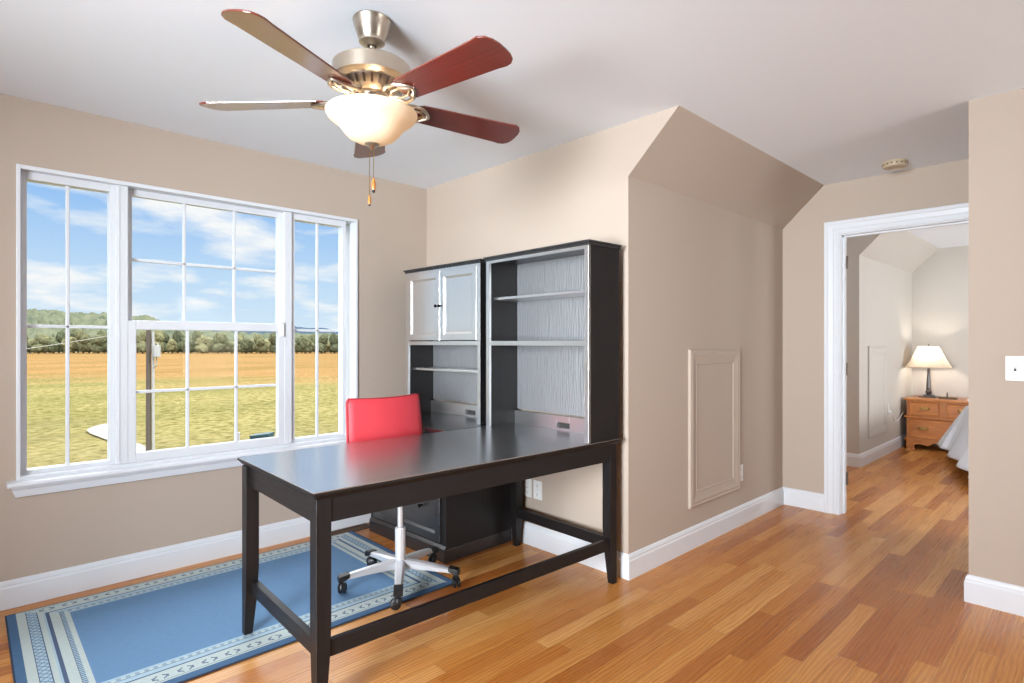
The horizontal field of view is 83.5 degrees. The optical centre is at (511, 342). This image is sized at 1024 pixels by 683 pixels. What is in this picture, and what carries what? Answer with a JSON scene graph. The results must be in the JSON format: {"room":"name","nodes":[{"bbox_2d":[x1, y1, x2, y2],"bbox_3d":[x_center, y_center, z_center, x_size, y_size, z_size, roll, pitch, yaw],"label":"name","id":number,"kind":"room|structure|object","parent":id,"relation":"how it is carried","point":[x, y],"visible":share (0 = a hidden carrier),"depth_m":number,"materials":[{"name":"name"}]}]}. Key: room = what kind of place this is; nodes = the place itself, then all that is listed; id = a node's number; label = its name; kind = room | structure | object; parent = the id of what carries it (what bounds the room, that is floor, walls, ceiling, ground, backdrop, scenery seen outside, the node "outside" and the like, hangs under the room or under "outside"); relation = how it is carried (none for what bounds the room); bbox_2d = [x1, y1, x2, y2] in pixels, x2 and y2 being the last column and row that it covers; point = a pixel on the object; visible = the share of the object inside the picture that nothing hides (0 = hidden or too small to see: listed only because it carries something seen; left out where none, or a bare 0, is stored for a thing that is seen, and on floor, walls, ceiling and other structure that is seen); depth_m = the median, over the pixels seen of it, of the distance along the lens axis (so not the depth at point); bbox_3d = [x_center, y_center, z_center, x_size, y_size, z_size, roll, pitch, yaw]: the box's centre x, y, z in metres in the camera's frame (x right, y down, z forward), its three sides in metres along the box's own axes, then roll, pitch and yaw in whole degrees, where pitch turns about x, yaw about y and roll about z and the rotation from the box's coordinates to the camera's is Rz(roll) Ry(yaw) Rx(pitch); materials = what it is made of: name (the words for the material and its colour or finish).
{"room":"office","nodes":[
{"label":"office","id":0,"kind":"room"},
{"bbox_2d":[0,93,426,581],"bbox_3d":[-2.562,0.041,2.673,5.198,2.440,0.150,0,0,-44],"label":"wall","id":1,"kind":"structure","parent":0,"point":[41,533],"depth_m":3.18,"materials":[{"name":"beige paint"}]},
{"bbox_2d":[6,164,357,497],"bbox_3d":[-1.756,-0.058,3.393,1.858,1.598,0.206,0,0,-44],"label":"window","id":2,"kind":"structure","parent":1,"relation":"in","point":[122,464],"depth_m":3.18,"materials":[{"name":"white plastic"}]},
{"bbox_2d":[0,513,370,610],"bbox_3d":[-2.479,1.195,2.637,5.068,0.132,0.016,0,0,-44],"label":"baseboard","id":3,"kind":"structure","parent":1,"relation":"attached to","point":[22,591],"depth_m":3.09,"materials":[{"name":"white paint"}]},
{"bbox_2d":[0,0,1023,247],"bbox_3d":[1.833,-1.254,2.640,11.500,0.150,6.277,0,0,-44],"label":"ceiling","id":4,"kind":"structure","parent":0,"point":[834,91],"depth_m":2.50,"materials":[{"name":"white paint"}]},
{"bbox_2d":[199,9,519,205],"bbox_3d":[-0.476,-0.840,2.089,1.201,0.678,1.190,0,0,-44],"label":"ceiling fan","id":5,"kind":"object","parent":4,"relation":"hanging from","point":[374,113],"visible":1,"depth_m":1.99,"materials":[{"name":"brown wood"}]},
{"bbox_2d":[881,159,907,169],"bbox_3d":[2.496,-1.160,3.741,0.148,0.038,0.148,0,0,-44],"label":"smoke detector","id":6,"kind":"object","parent":4,"relation":"attached to","point":[894,164],"visible":1,"depth_m":3.70,"materials":[{"name":"beige plastic"}]},
{"bbox_2d":[0,444,1023,682],"bbox_3d":[1.833,1.321,2.640,11.500,0.120,6.277,0,0,-44],"label":"floor","id":7,"kind":"structure","parent":0,"point":[873,591],"depth_m":2.66,"materials":[{"name":"brown wood"}]},
{"bbox_2d":[5,531,451,682],"bbox_3d":[-1.309,1.257,2.820,1.738,0.008,1.133,0,0,-43],"label":"rug","id":8,"kind":"object","parent":7,"relation":"on","point":[182,627],"visible":0.7,"depth_m":2.61,"materials":[{"name":"blue fabric"}]},
{"bbox_2d":[337,393,460,609],"bbox_3d":[-0.592,0.778,3.021,0.648,0.952,0.603,0,0,-44],"label":"swivel chair","id":9,"kind":"object","parent":8,"relation":"on","point":[367,419],"visible":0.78,"depth_m":3.12,"materials":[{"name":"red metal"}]},
{"bbox_2d":[331,523,368,535],"bbox_3d":[-1.095,1.258,3.861,0.300,0.005,0.106,0,0,-44],"label":"floor vent","id":10,"kind":"object","parent":7,"relation":"in","point":[355,528],"visible":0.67,"depth_m":3.88,"materials":[{"name":"brown metal"}]},
{"bbox_2d":[237,423,621,682],"bbox_3d":[-0.315,0.881,2.766,1.660,0.760,0.820,0,0,-42],"label":"writing desk","id":11,"kind":"object","parent":7,"relation":"on","point":[324,485],"visible":0.98,"depth_m":2.42,"materials":[{"name":"black wood"}]},
{"bbox_2d":[483,239,621,442],"bbox_3d":[0.201,-0.007,3.238,0.266,1.016,0.836,0,0,-42],"label":"hutch","id":12,"kind":"object","parent":11,"relation":"on","point":[552,312],"visible":1,"depth_m":3.32,"materials":[{"name":"light gray washed wood veneer"},{"name":"black stained wood"}]},
{"bbox_2d":[369,411,511,563],"bbox_3d":[-0.489,0.881,3.741,0.566,0.760,0.815,0,0,-45],"label":"file cabinet","id":13,"kind":"object","parent":7,"relation":"on","point":[462,525],"visible":0.37,"depth_m":3.46,"materials":[{"name":"black wood"}]},
{"bbox_2d":[403,259,485,424],"bbox_3d":[-0.401,-0.007,3.869,0.275,1.016,0.823,0,0,-45],"label":"hutch","id":14,"kind":"object","parent":13,"relation":"on","point":[446,303],"visible":0.81,"depth_m":3.89,"materials":[{"name":"light gray washed wood veneer"},{"name":"black stained wood"}]},
{"bbox_2d":[408,341,476,344],"bbox_3d":[-0.393,0.002,3.877,0.225,0.026,0.739,0,0,-45],"label":"shelf","id":15,"kind":"object","parent":14,"relation":"attached to","point":[409,342],"depth_m":3.78,"materials":[{"name":"grey wood"}]},
{"bbox_2d":[413,367,476,372],"bbox_3d":[-0.379,0.183,3.891,0.180,0.016,0.753,0,0,-45],"label":"shelf","id":16,"kind":"object","parent":14,"relation":"attached to","point":[415,369],"depth_m":3.94,"materials":[{"name":"grey wood"}]},
{"bbox_2d":[903,395,968,448],"bbox_3d":[5.180,0.961,6.808,0.608,0.600,0.780,0,0,-44],"label":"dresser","id":17,"kind":"object","parent":7,"relation":"on","point":[928,419],"visible":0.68,"depth_m":6.72,"materials":[{"name":"brown wood"}]},
{"bbox_2d":[906,344,951,397],"bbox_3d":[5.076,0.336,6.988,0.456,0.650,0.456,0,0,38],"label":"table lamp","id":18,"kind":"object","parent":17,"relation":"on","point":[928,356],"visible":1,"depth_m":6.88,"materials":[{"name":"white fabric"}]},
{"bbox_2d":[939,392,957,399],"bbox_3d":[5.160,0.621,6.785,0.100,0.080,0.170,0,0,-44],"label":"tray","id":19,"kind":"object","parent":17,"relation":"on","point":[946,397],"visible":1,"depth_m":6.79,"materials":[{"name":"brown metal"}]},
{"bbox_2d":[937,406,968,477],"bbox_3d":[5.237,0.953,5.042,2.240,0.616,1.792,0,0,30],"label":"bed","id":20,"kind":"object","parent":7,"relation":"on","point":[955,439],"visible":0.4,"depth_m":5.70,"materials":[{"name":"white fabric"}]},
{"bbox_2d":[427,106,681,553],"bbox_3d":[0.100,0.041,3.634,0.035,2.440,2.144,0,0,-44],"label":"wall","id":21,"kind":"structure","parent":0,"point":[579,189],"depth_m":3.35,"materials":[{"name":"beige paint"}]},
{"bbox_2d":[524,479,531,497],"bbox_3d":[0.098,0.909,3.604,0.009,0.115,0.070,0,0,-44],"label":"wall outlet","id":22,"kind":"object","parent":21,"relation":"attached to","point":[528,482],"visible":0.9,"depth_m":3.60,"materials":[{"name":"white plastic"}]},
{"bbox_2d":[533,480,541,499],"bbox_3d":[0.158,0.909,3.541,0.009,0.115,0.070,0,0,-44],"label":"wall outlet","id":23,"kind":"object","parent":21,"relation":"attached to","point":[537,485],"visible":1,"depth_m":3.54,"materials":[{"name":"white plastic"}]},
{"bbox_2d":[520,521,628,580],"bbox_3d":[-0.017,1.195,3.719,0.016,0.132,1.860,0,0,-44],"label":"baseboard","id":24,"kind":"structure","parent":21,"relation":"attached to","point":[548,540],"depth_m":3.38,"materials":[{"name":"white paint"}]},
{"bbox_2d":[632,177,782,551],"bbox_3d":[1.374,0.170,3.809,2.048,2.183,0.035,0,0,-44],"label":"wall","id":25,"kind":"structure","parent":0,"point":[705,276],"depth_m":3.50,"materials":[{"name":"beige paint"}]},
{"bbox_2d":[628,487,783,580],"bbox_3d":[1.373,1.195,3.773,2.099,0.132,0.016,0,0,-44],"label":"baseboard","id":26,"kind":"structure","parent":25,"relation":"attached to","point":[643,560],"depth_m":3.56,"materials":[{"name":"white paint"}]},
{"bbox_2d":[688,349,739,508],"bbox_3d":[1.325,0.526,3.725,0.678,0.968,0.017,0,0,-44],"label":"access panel","id":27,"kind":"object","parent":25,"relation":"attached to","point":[713,374],"visible":1,"depth_m":3.70,"materials":[{"name":"beige paint"}]},
{"bbox_2d":[740,464,742,481],"bbox_3d":[1.592,0.905,3.988,0.062,0.115,0.009,0,0,-44],"label":"wall outlet","id":28,"kind":"object","parent":25,"relation":"attached to","point":[741,465],"visible":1,"depth_m":3.99,"materials":[{"name":"white plastic"}]},
{"bbox_2d":[633,107,823,228],"bbox_3d":[1.475,-1.046,3.702,2.049,0.307,0.340,0,0,-44],"label":"wall","id":29,"kind":"structure","parent":0,"point":[695,158],"depth_m":3.48,"materials":[{"name":"beige paint"}]},
{"bbox_2d":[846,234,880,453],"bbox_3d":[2.990,0.041,6.402,0.035,2.440,2.144,0,0,-44],"label":"wall","id":30,"kind":"structure","parent":0,"point":[855,246],"depth_m":5.86,"materials":[{"name":"beige paint"}]},
{"bbox_2d":[846,453,860,467],"bbox_3d":[2.879,1.195,6.480,0.016,0.132,1.878,0,0,-44],"label":"baseboard","id":31,"kind":"structure","parent":30,"relation":"attached to","point":[854,460],"depth_m":5.84,"materials":[{"name":"white paint"}]},
{"bbox_2d":[783,159,968,493],"bbox_3d":[2.030,0.041,4.705,0.139,2.440,3.267,0,0,-44],"label":"wall","id":32,"kind":"structure","parent":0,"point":[944,184],"depth_m":4.34,"materials":[{"name":"beige paint"}]},
{"bbox_2d":[783,487,823,511],"bbox_3d":[2.225,1.195,4.389,0.016,0.132,0.305,0,0,-44],"label":"baseboard","id":33,"kind":"structure","parent":32,"relation":"attached to","point":[792,497],"depth_m":4.38,"materials":[{"name":"white paint"}]},
{"bbox_2d":[824,202,968,514],"bbox_3d":[2.739,0.182,3.964,0.187,2.157,1.020,0,0,-44],"label":"door frame","id":34,"kind":"structure","parent":32,"relation":"attached to","point":[836,233],"depth_m":4.23,"materials":[{"name":"white paint"}]},
{"bbox_2d":[860,255,911,453],"bbox_3d":[4.329,0.170,6.615,2.195,2.183,0.035,0,0,-44],"label":"wall","id":35,"kind":"structure","parent":0,"point":[885,290],"depth_m":6.58,"materials":[{"name":"beige paint"}]},
{"bbox_2d":[868,346,886,437],"bbox_3d":[3.992,0.516,6.255,0.700,0.966,0.017,0,0,-44],"label":"access panel","id":36,"kind":"object","parent":35,"relation":"attached to","point":[877,355],"visible":1,"depth_m":6.25,"materials":[{"name":"beige paint"}]},
{"bbox_2d":[860,433,906,466],"bbox_3d":[4.329,1.195,6.579,2.246,0.132,0.016,0,0,-44],"label":"baseboard","id":37,"kind":"structure","parent":35,"relation":"attached to","point":[875,453],"depth_m":6.34,"materials":[{"name":"white paint"}]},
{"bbox_2d":[861,231,938,272],"bbox_3d":[4.425,-1.046,6.515,2.196,0.307,0.322,0,0,-44],"label":"wall","id":38,"kind":"structure","parent":0,"point":[903,250],"depth_m":6.41,"materials":[{"name":"beige paint"}]},
{"bbox_2d":[912,246,968,397],"bbox_3d":[5.915,0.041,6.619,0.100,2.440,6.177,0,0,-44],"label":"wall","id":39,"kind":"structure","parent":0,"point":[940,285],"depth_m":7.12,"materials":[{"name":"beige paint"}]},
{"bbox_2d":[969,88,1023,586],"bbox_3d":[3.674,0.041,2.190,1.245,2.440,2.880,0,0,-44],"label":"wall","id":40,"kind":"structure","parent":0,"point":[996,122],"depth_m":2.72,"materials":[{"name":"beige paint"}]},
{"bbox_2d":[964,574,1023,616],"bbox_3d":[3.213,1.195,1.759,0.016,0.132,2.896,0,0,-44],"label":"baseboard","id":41,"kind":"structure","parent":40,"relation":"attached to","point":[1005,597],"depth_m":2.72,"materials":[{"name":"white paint"}]},
{"bbox_2d":[1005,356,1023,380],"bbox_3d":[2.355,0.119,2.651,0.021,0.115,0.116,0,0,-44],"label":"light switch","id":42,"kind":"object","parent":40,"relation":"attached to","point":[1014,365],"visible":1,"depth_m":2.67,"materials":[{"name":"white plastic"}]},
{"label":"outside","id":43,"kind":"structure","parent":0,"visible":0},
{"bbox_2d":[27,352,337,467],"bbox_3d":[-28.557,4.462,214.999,374.283,0.168,337.735,0,0,-44],"label":"ground","id":44,"kind":"structure","parent":43,"point":[211,412],"depth_m":44.16,"materials":[{"name":"plant"}]},
{"bbox_2d":[27,336,31,351],"bbox_3d":[-203.239,-0.447,238.958,5.716,9.817,5.935,0,0,5],"label":"tree","id":45,"kind":"object","parent":44,"relation":"on","point":[28,344],"visible":0.16,"depth_m":238.81,"materials":[{"name":"green plant"}]},
{"bbox_2d":[28,339,34,352],"bbox_3d":[-207.988,1.356,247.532,4.900,6.210,5.102,0,0,40],"label":"tree","id":46,"kind":"object","parent":44,"relation":"on","point":[30,341],"visible":0.23,"depth_m":246.90,"materials":[{"name":"green plant"}]},
{"bbox_2d":[31,334,46,353],"bbox_3d":[-195.526,0.320,237.224,4.966,8.282,5.487,0,0,-22],"label":"tree","id":47,"kind":"object","parent":44,"relation":"on","point":[39,340],"visible":0.98,"depth_m":236.23,"materials":[{"name":"green plant"}]},
{"bbox_2d":[42,334,49,352],"bbox_3d":[-201.586,0.208,247.929,5.714,8.506,5.933,0,0,-3],"label":"tree","id":48,"kind":"object","parent":44,"relation":"on","point":[46,337],"visible":0.27,"depth_m":246.84,"materials":[{"name":"green plant"}]},
{"bbox_2d":[46,339,60,353],"bbox_3d":[-189.397,1.368,237.016,5.251,6.187,4.144,0,0,13],"label":"tree","id":49,"kind":"object","parent":44,"relation":"on","point":[53,348],"visible":0.96,"depth_m":235.94,"materials":[{"name":"green plant"}]},
{"bbox_2d":[55,331,64,352],"bbox_3d":[-195.655,-0.458,248.033,4.810,9.838,5.314,0,0,19],"label":"tree","id":50,"kind":"object","parent":44,"relation":"on","point":[60,335],"visible":0.45,"depth_m":247.08,"materials":[{"name":"green plant"}]},
{"bbox_2d":[61,337,76,351],"bbox_3d":[-184.251,0.679,238.514,5.394,7.564,5.180,0,0,-28],"label":"tree","id":51,"kind":"object","parent":44,"relation":"on","point":[73,345],"visible":0.46,"depth_m":237.39,"materials":[{"name":"green plant"}]},
{"bbox_2d":[70,329,78,352],"bbox_3d":[-195.252,-0.938,257.777,5.303,10.798,5.858,0,0,33],"label":"tree","id":52,"kind":"object","parent":44,"relation":"on","point":[73,332],"visible":0.1,"depth_m":255.61,"materials":[{"name":"green plant"}]},
{"bbox_2d":[75,329,91,353],"bbox_3d":[-178.416,-0.662,239.133,5.741,10.247,5.961,0,0,-28],"label":"tree","id":53,"kind":"object","parent":44,"relation":"on","point":[84,345],"visible":0.98,"depth_m":237.44,"materials":[{"name":"green plant"}]},
{"bbox_2d":[91,334,103,353],"bbox_3d":[-171.333,0.459,237.245,5.290,8.005,4.788,0,0,41],"label":"tree","id":54,"kind":"object","parent":44,"relation":"on","point":[97,347],"visible":0.97,"depth_m":235.88,"materials":[{"name":"green plant"}]},
{"bbox_2d":[97,330,106,352],"bbox_3d":[-175.620,-0.539,247.261,5.576,9.999,5.789,0,0,20],"label":"tree","id":55,"kind":"object","parent":44,"relation":"on","point":[102,333],"visible":0.36,"depth_m":245.85,"materials":[{"name":"green plant"}]},
{"bbox_2d":[136,331,145,353],"bbox_3d":[-152.802,-0.339,236.945,5.655,9.599,5.446,0,0,39],"label":"tree","id":56,"kind":"object","parent":44,"relation":"on","point":[140,338],"visible":0.9,"depth_m":235.88,"materials":[{"name":"green plant"}]},
{"bbox_2d":[146,330,160,450],"bbox_3d":[-13.735,1.946,21.992,0.589,5.030,0.294,0,0,16],"label":"utility pole","id":57,"kind":"object","parent":44,"relation":"on","point":[156,350],"visible":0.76,"depth_m":21.95,"materials":[{"name":"brown wood"}]},
{"bbox_2d":[151,330,164,351],"bbox_3d":[-146.916,-0.693,237.800,5.291,10.307,5.845,0,0,4],"label":"tree","id":58,"kind":"object","parent":44,"relation":"on","point":[159,336],"visible":0.59,"depth_m":236.87,"materials":[{"name":"green plant"}]},
{"bbox_2d":[162,332,169,352],"bbox_3d":[-150.133,-0.027,246.401,5.423,8.975,5.631,0,0,-37],"label":"tree","id":59,"kind":"object","parent":44,"relation":"on","point":[165,341],"visible":0.34,"depth_m":246.18,"materials":[{"name":"green plant"}]},
{"bbox_2d":[166,339,177,353],"bbox_3d":[-140.564,1.328,237.279,3.891,6.266,4.930,0,0,-18],"label":"tree","id":60,"kind":"object","parent":44,"relation":"on","point":[172,346],"visible":1,"depth_m":235.71,"materials":[{"name":"green plant"}]},
{"bbox_2d":[172,330,184,352],"bbox_3d":[-144.144,-0.603,247.718,5.557,10.128,5.031,0,0,44],"label":"tree","id":61,"kind":"object","parent":44,"relation":"on","point":[177,335],"visible":0.69,"depth_m":246.78,"materials":[{"name":"green plant"}]},
{"bbox_2d":[27,308,337,351],"bbox_3d":[-221.423,-9.754,409.157,660.457,29.222,690.372,0,0,-44],"label":"forest","id":62,"kind":"object","parent":44,"relation":"on","point":[34,316],"visible":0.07,"depth_m":339.79,"materials":[{"name":"green plant"}]},
{"bbox_2d":[181,336,193,351],"bbox_3d":[-134.290,0.802,237.956,4.939,7.317,5.143,0,0,-1],"label":"tree","id":63,"kind":"object","parent":44,"relation":"on","point":[191,347],"visible":0.52,"depth_m":236.55,"materials":[{"name":"green plant"}]},
{"bbox_2d":[192,331,201,352],"bbox_3d":[-141.000,-0.755,256.977,5.202,10.433,5.747,0,0,-29],"label":"tree","id":64,"kind":"object","parent":44,"relation":"on","point":[196,334],"visible":0.27,"depth_m":256.05,"materials":[{"name":"green plant"}]},
{"bbox_2d":[195,335,207,353],"bbox_3d":[-128.141,0.624,237.038,5.480,7.675,5.278,0,0,39],"label":"tree","id":65,"kind":"object","parent":44,"relation":"on","point":[201,342],"visible":1,"depth_m":236.06,"materials":[{"name":"green plant"}]},
{"bbox_2d":[207,336,214,352],"bbox_3d":[-131.336,0.793,248.118,5.347,7.336,5.135,0,0,19],"label":"tree","id":66,"kind":"object","parent":44,"relation":"on","point":[210,344],"visible":0.61,"depth_m":246.75,"materials":[{"name":"green plant"}]},
{"bbox_2d":[212,332,224,353],"bbox_3d":[-122.227,-0.016,238.806,4.799,8.955,5.302,0,0,-30],"label":"tree","id":67,"kind":"object","parent":44,"relation":"on","point":[218,340],"visible":1,"depth_m":237.73,"materials":[{"name":"green plant"}]},
{"bbox_2d":[221,333,228,352],"bbox_3d":[-124.782,0.088,247.128,5.489,8.746,5.286,0,0,-13],"label":"tree","id":68,"kind":"object","parent":44,"relation":"on","point":[226,338],"visible":0.33,"depth_m":246.06,"materials":[{"name":"green plant"}]},
{"bbox_2d":[224,341,238,353],"bbox_3d":[-116.595,1.719,238.739,5.393,5.485,4.256,0,0,-40],"label":"tree","id":69,"kind":"object","parent":44,"relation":"on","point":[229,346],"visible":0.66,"depth_m":237.21,"materials":[{"name":"green plant"}]},
{"bbox_2d":[233,334,242,351],"bbox_3d":[-118.163,0.323,247.417,5.007,8.275,5.532,0,0,-3],"label":"tree","id":70,"kind":"object","parent":44,"relation":"on","point":[240,337],"visible":0.41,"depth_m":246.18,"materials":[{"name":"green plant"}]},
{"bbox_2d":[240,337,253,353],"bbox_3d":[-110.008,1.044,237.816,5.615,6.834,5.393,0,0,30],"label":"tree","id":71,"kind":"object","parent":44,"relation":"on","point":[246,345],"visible":1,"depth_m":236.17,"materials":[{"name":"green plant"}]},
{"bbox_2d":[254,335,266,353],"bbox_3d":[-103.696,0.501,237.152,5.408,7.919,5.616,0,0,10],"label":"tree","id":72,"kind":"object","parent":44,"relation":"on","point":[259,341],"visible":1,"depth_m":235.65,"materials":[{"name":"green plant"}]},
{"bbox_2d":[249,432,274,438],"bbox_3d":[-11.311,4.262,25.952,0.880,0.399,0.640,0,0,0],"label":"utility box","id":73,"kind":"object","parent":44,"relation":"on","point":[268,434],"visible":0.68,"depth_m":25.65,"materials":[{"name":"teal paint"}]},
{"bbox_2d":[264,338,270,352],"bbox_3d":[-105.671,1.243,247.040,5.142,6.436,5.354,0,0,-31],"label":"tree","id":74,"kind":"object","parent":44,"relation":"on","point":[267,343],"visible":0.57,"depth_m":245.28,"materials":[{"name":"green plant"}]},
{"bbox_2d":[268,332,275,353],"bbox_3d":[-98.090,-0.074,237.829,5.287,9.070,5.841,0,0,19],"label":"tree","id":75,"kind":"object","parent":44,"relation":"on","point":[272,338],"visible":0.67,"depth_m":236.00,"materials":[{"name":"green plant"}]},
{"bbox_2d":[295,337,301,352],"bbox_3d":[-92.626,0.884,247.238,5.113,7.155,4.629,0,0,2],"label":"tree","id":76,"kind":"object","parent":44,"relation":"on","point":[297,339],"visible":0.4,"depth_m":246.00,"materials":[{"name":"green plant"}]},
{"bbox_2d":[299,335,312,353],"bbox_3d":[-85.235,0.590,237.563,5.367,7.742,5.588,0,0,-25],"label":"tree","id":77,"kind":"object","parent":44,"relation":"on","point":[306,344],"visible":1,"depth_m":235.54,"materials":[{"name":"green plant"}]},
{"bbox_2d":[309,334,314,352],"bbox_3d":[-88.151,0.254,256.651,5.617,8.414,5.085,0,0,8],"label":"tree","id":78,"kind":"object","parent":44,"relation":"on","point":[312,336],"visible":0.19,"depth_m":255.14,"materials":[{"name":"green plant"}]},
{"bbox_2d":[319,334,327,353],"bbox_3d":[-79.484,0.326,238.788,5.425,8.271,5.633,0,0,9],"label":"tree","id":79,"kind":"object","parent":44,"relation":"on","point":[323,339],"visible":0.79,"depth_m":237.82,"materials":[{"name":"green plant"}]},
{"bbox_2d":[324,342,330,352],"bbox_3d":[-80.627,1.426,246.472,5.357,6.071,5.145,0,0,18],"label":"tree","id":80,"kind":"object","parent":44,"relation":"on","point":[328,345],"visible":0.31,"depth_m":245.58,"materials":[{"name":"green plant"}]},
{"bbox_2d":[329,333,337,353],"bbox_3d":[-73.861,0.190,239.137,5.248,8.542,4.751,0,0,44],"label":"tree","id":81,"kind":"object","parent":44,"relation":"on","point":[333,338],"visible":0.83,"depth_m":237.94,"materials":[{"name":"green plant"}]},
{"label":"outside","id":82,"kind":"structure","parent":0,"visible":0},
{"bbox_2d":[87,423,145,451],"bbox_3d":[-17.836,4.331,26.604,2.231,0.001,12.481,0,0,-44],"label":"gravel path","id":83,"kind":"structure","parent":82,"point":[100,430],"depth_m":27.73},
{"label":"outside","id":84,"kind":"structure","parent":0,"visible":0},
{"bbox_2d":[27,336,105,348],"bbox_3d":[-60.090,-0.209,77.500,20.874,3.617,28.567,0,0,-44],"label":"power line","id":85,"kind":"object","parent":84,"point":[103,336],"visible":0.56,"depth_m":76.47,"materials":[{"name":"grey metal"}]},
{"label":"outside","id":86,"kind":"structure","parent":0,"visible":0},
{"bbox_2d":[214,326,337,333],"bbox_3d":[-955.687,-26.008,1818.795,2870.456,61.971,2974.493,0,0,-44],"label":"ridge","id":87,"kind":"object","parent":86,"point":[248,332],"visible":0.02,"depth_m":1541.16,"materials":[{"name":"green plant"}]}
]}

